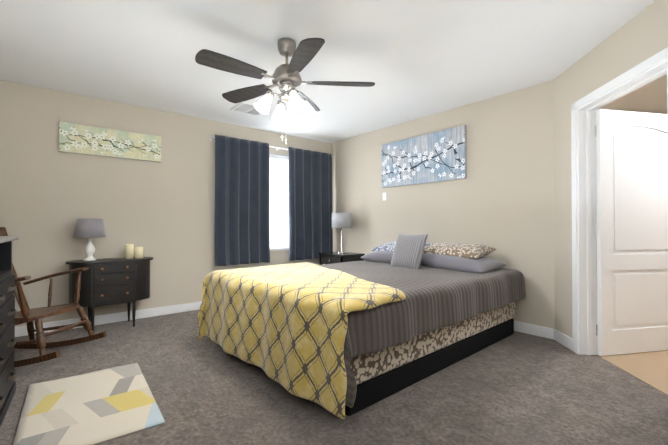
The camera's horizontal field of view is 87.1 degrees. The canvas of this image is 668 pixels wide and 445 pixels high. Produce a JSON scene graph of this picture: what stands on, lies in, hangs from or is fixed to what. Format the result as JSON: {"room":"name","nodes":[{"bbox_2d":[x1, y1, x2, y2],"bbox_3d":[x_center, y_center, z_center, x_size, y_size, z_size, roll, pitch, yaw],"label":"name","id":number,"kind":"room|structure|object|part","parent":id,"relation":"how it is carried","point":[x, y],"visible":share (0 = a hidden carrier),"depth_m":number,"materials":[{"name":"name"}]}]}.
{"room":"bedroom","nodes":[
{"label":"bedroom","id":0,"kind":"room"},
{"bbox_2d":[0,80,330,326],"bbox_3d":[-1.846,-0.114,4.449,4.570,2.440,0.120,0,-1,-40],"label":"wall","id":1,"kind":"structure","parent":0,"point":[162,213],"depth_m":3.87,"materials":[{"name":"paint"}]},
{"bbox_2d":[15,301,201,336],"bbox_3d":[-1.746,1.056,4.435,4.420,0.100,0.014,0,-1,-40],"label":"baseboard","id":2,"kind":"structure","parent":1,"relation":"attached to","point":[20,331],"depth_m":3.92,"materials":[{"name":"white"}]},
{"bbox_2d":[59,121,160,161],"bbox_3d":[-2.422,-0.869,3.870,0.950,0.300,0.038,0,-1,-40],"label":"picture","id":3,"kind":"object","parent":1,"relation":"attached to","point":[86,139],"visible":0.89,"depth_m":3.82,"materials":[{"name":"green fabric"}]},
{"bbox_2d":[210,135,332,265],"bbox_3d":[-0.799,-0.281,5.130,2.030,1.686,0.164,0,-1,-40],"label":"curtains","id":4,"kind":"object","parent":1,"relation":"hanging from","point":[242,193],"visible":0.98,"depth_m":4.90,"materials":[{"name":"blue fabric"}]},
{"bbox_3d":[-0.826,-1.088,5.169,2.030,0.050,0.081,0,-1,-40],"label":"rod","id":5,"kind":"part","parent":4,"relation":"part of","materials":[{"name":"white"}]},
{"bbox_2d":[269,154,288,250],"bbox_3d":[-0.881,-0.297,5.221,1.500,1.420,0.125,0,-1,-40],"label":"window","id":6,"kind":"structure","parent":1,"relation":"in","point":[278,157],"depth_m":5.23,"materials":[{"name":"white"}]},
{"bbox_2d":[269,157,288,247],"bbox_3d":[-0.876,-0.292,5.215,1.470,1.352,0.028,0,-1,-40],"label":"window blinds","id":7,"kind":"object","parent":6,"relation":"attached to","point":[279,220],"visible":0.19,"depth_m":5.26,"materials":[{"name":"white plastic"}]},
{"bbox_2d":[0,0,666,142],"bbox_3d":[1.609,-1.401,2.504,7.398,0.100,7.541,0,-1,-40],"label":"ceiling","id":8,"kind":"structure","parent":0,"point":[413,59],"depth_m":2.76,"materials":[{"name":"paint"}]},
{"bbox_2d":[230,102,270,115],"bbox_3d":[-0.982,-1.328,4.136,0.360,0.016,0.330,0,-1,-40],"label":"ceiling vent","id":9,"kind":"object","parent":8,"relation":"in","point":[245,108],"visible":0.75,"depth_m":4.11,"materials":[{"name":"white metal"}]},
{"bbox_2d":[195,38,374,144],"bbox_3d":[-0.393,-0.963,2.595,1.225,0.773,1.278,0,-1,-40],"label":"fan","id":10,"kind":"object","parent":8,"relation":"hanging from","point":[286,78],"visible":1,"depth_m":2.54,"materials":[{"name":"brown wood"}]},
{"bbox_3d":[-0.362,-1.195,2.623,0.416,0.309,0.437,0,-1,-40],"label":"motor","id":11,"kind":"part","parent":10,"relation":"part of","materials":[{"name":"grey metal"}]},
{"bbox_2d":[0,310,667,444],"bbox_3d":[1.510,1.137,2.491,7.257,0.103,7.400,0,-1,-40],"label":"floor","id":12,"kind":"structure","parent":0,"point":[518,388],"depth_m":2.18,"materials":[{"name":"carpet"}]},
{"bbox_2d":[0,236,18,426],"bbox_3d":[-1.774,0.545,1.482,0.511,1.070,1.670,0,-1,-35],"label":"dresser","id":13,"kind":"object","parent":12,"relation":"on","point":[7,331],"visible":1,"depth_m":2.06,"materials":[{"name":"black wood"}]},
{"bbox_2d":[0,227,106,366],"bbox_3d":[-2.494,0.520,2.819,0.910,1.115,0.630,-8,-1,4],"label":"rocking chair","id":14,"kind":"object","parent":12,"relation":"on","point":[27,315],"visible":0.88,"depth_m":2.95,"materials":[{"name":"brown wood"}]},
{"bbox_2d":[13,363,164,444],"bbox_3d":[-1.465,1.079,2.112,0.630,0.015,1.010,0,-1,-37],"label":"rug","id":15,"kind":"object","parent":12,"relation":"on","point":[98,407],"visible":1,"depth_m":2.02,"materials":[{"name":"beige fabric"}]},
{"bbox_2d":[66,257,152,332],"bbox_3d":[-2.333,0.744,3.696,0.781,0.710,0.382,0,-1,-40],"label":"table","id":16,"kind":"object","parent":12,"relation":"on","point":[108,281],"visible":0.9,"depth_m":3.56,"materials":[{"name":"black wood"}]},
{"bbox_2d":[73,219,105,260],"bbox_3d":[-2.486,0.175,3.579,0.280,0.425,0.280,0,-1,-40],"label":"table lamp","id":17,"kind":"object","parent":16,"relation":"on","point":[89,229],"visible":1,"depth_m":3.50,"materials":[{"name":"grey fabric"}]},
{"bbox_3d":[-2.486,0.057,3.580,0.280,0.190,0.280,0,-1,-40],"label":"lamp shade","id":18,"kind":"part","parent":17,"relation":"part of","materials":[{"name":"grey fabric"}]},
{"bbox_2d":[125,244,142,258],"bbox_3d":[-2.177,0.312,3.833,0.172,0.154,0.079,0,-1,-27],"label":"candles","id":19,"kind":"object","parent":16,"relation":"on","point":[129,251],"visible":1,"depth_m":3.80,"materials":[{"name":"beige wax"}]},
{"bbox_2d":[319,251,364,264],"bbox_3d":[0.104,0.785,5.232,0.456,0.655,0.550,0,-1,-40],"label":"nightstand","id":20,"kind":"object","parent":12,"relation":"on","point":[330,257],"visible":0.44,"depth_m":5.09,"materials":[{"name":"black wood"}]},
{"bbox_2d":[332,213,350,252],"bbox_3d":[0.113,0.157,5.271,0.296,0.600,0.296,0,-1,-40],"label":"lamp","id":21,"kind":"object","parent":20,"relation":"on","point":[341,220],"visible":1,"depth_m":5.15,"materials":[{"name":"silver metal"}]},
{"bbox_3d":[0.113,-0.030,5.272,0.296,0.225,0.296,0,-1,-40],"label":"lamp shade","id":22,"kind":"part","parent":21,"relation":"part of","materials":[{"name":"grey fabric"}]},
{"bbox_3d":[0.113,0.220,5.270,0.150,0.475,0.150,0,-1,-40],"label":"stem","id":23,"kind":"part","parent":21,"relation":"part of","materials":[{"name":"silver metal"}]},
{"bbox_2d":[197,233,525,418],"bbox_3d":[0.324,0.603,3.220,2.472,0.985,1.844,0,-1,-42],"label":"bed","id":24,"kind":"object","parent":12,"relation":"on","point":[376,325],"visible":1,"depth_m":2.39,"materials":[{"name":"black"}]},
{"bbox_2d":[197,262,405,418],"bbox_3d":[-0.171,0.724,2.777,1.159,0.638,1.859,0,-1,-42],"label":"throw","id":25,"kind":"object","parent":24,"relation":"on","point":[334,338],"depth_m":2.09,"materials":[{"name":"yellow fabric"}]},
{"bbox_2d":[361,251,393,263],"bbox_3d":[0.751,0.396,4.059,0.500,0.157,0.840,-5,3,-45],"label":"pillow","id":26,"kind":"object","parent":24,"relation":"on","point":[378,257],"depth_m":4.01,"materials":[{"name":"grey fabric"}]},
{"bbox_2d":[390,233,427,268],"bbox_3d":[0.745,0.296,3.547,0.130,0.420,0.420,24,-13,-31],"label":"pillow","id":27,"kind":"object","parent":24,"relation":"on","point":[408,251],"depth_m":3.46,"materials":[{"name":"grey fabric"}]},
{"bbox_2d":[318,260,525,407],"bbox_3d":[0.357,0.712,3.221,2.401,0.537,1.809,0,-1,-42],"label":"comforter","id":28,"kind":"object","parent":24,"relation":"on","point":[436,312],"depth_m":2.31,"materials":[{"name":"grey fabric"}]},
{"bbox_2d":[420,254,506,272],"bbox_3d":[1.216,0.392,3.535,0.500,0.157,0.880,-5,7,-39],"label":"pillow","id":29,"kind":"object","parent":24,"relation":"on","point":[461,263],"depth_m":3.32,"materials":[{"name":"grey fabric"}]},
{"bbox_2d":[331,80,554,328],"bbox_3d":[1.034,-0.113,4.646,0.120,2.440,3.490,0,-1,-40],"label":"wall","id":30,"kind":"structure","parent":0,"point":[500,199],"depth_m":3.83,"materials":[{"name":"paint"}]},
{"bbox_2d":[383,192,386,200],"bbox_3d":[0.709,-0.365,4.938,0.011,0.110,0.070,0,-1,-40],"label":"switch plate","id":31,"kind":"object","parent":30,"relation":"attached to","point":[385,196],"visible":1,"depth_m":4.92,"materials":[{"name":"white plastic"}]},
{"bbox_2d":[382,125,466,187],"bbox_3d":[1.086,-0.794,4.460,0.038,0.600,1.260,0,-1,-40],"label":"picture","id":32,"kind":"object","parent":30,"relation":"attached to","point":[438,156],"visible":0.93,"depth_m":4.36,"materials":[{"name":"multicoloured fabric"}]},
{"bbox_2d":[514,321,553,338],"bbox_3d":[1.014,1.057,4.555,0.014,0.100,3.290,0,-1,-40],"label":"baseboard","id":33,"kind":"structure","parent":30,"relation":"attached to","point":[522,327],"depth_m":3.42,"materials":[{"name":"white wood"}]},
{"bbox_2d":[554,0,667,338],"bbox_3d":[2.017,-0.135,2.052,0.130,2.440,2.500,0,-1,5],"label":"wall","id":34,"kind":"structure","parent":0,"point":[640,37],"depth_m":3.02,"materials":[{"name":"paint"}]},
{"bbox_2d":[554,329,572,350],"bbox_3d":[2.047,1.044,3.137,0.014,0.100,0.313,0,-1,5],"label":"baseboard","id":35,"kind":"structure","parent":34,"relation":"attached to","point":[563,339],"depth_m":3.10,"materials":[{"name":"white wood"}]},
{"bbox_2d":[571,47,667,354],"bbox_3d":[2.057,0.038,2.474,0.166,2.102,1.024,0,-1,5],"label":"door frame","id":36,"kind":"structure","parent":34,"relation":"attached to","point":[584,222],"depth_m":2.90,"materials":[{"name":"white wood"}]},
{"bbox_2d":[595,109,667,355],"bbox_3d":[2.590,0.078,2.966,0.870,2.013,0.175,0,-1,-12],"label":"door","id":37,"kind":"structure","parent":34,"relation":"attached to","point":[632,220],"depth_m":2.93,"materials":[{"name":"white painted wood"}]}
]}

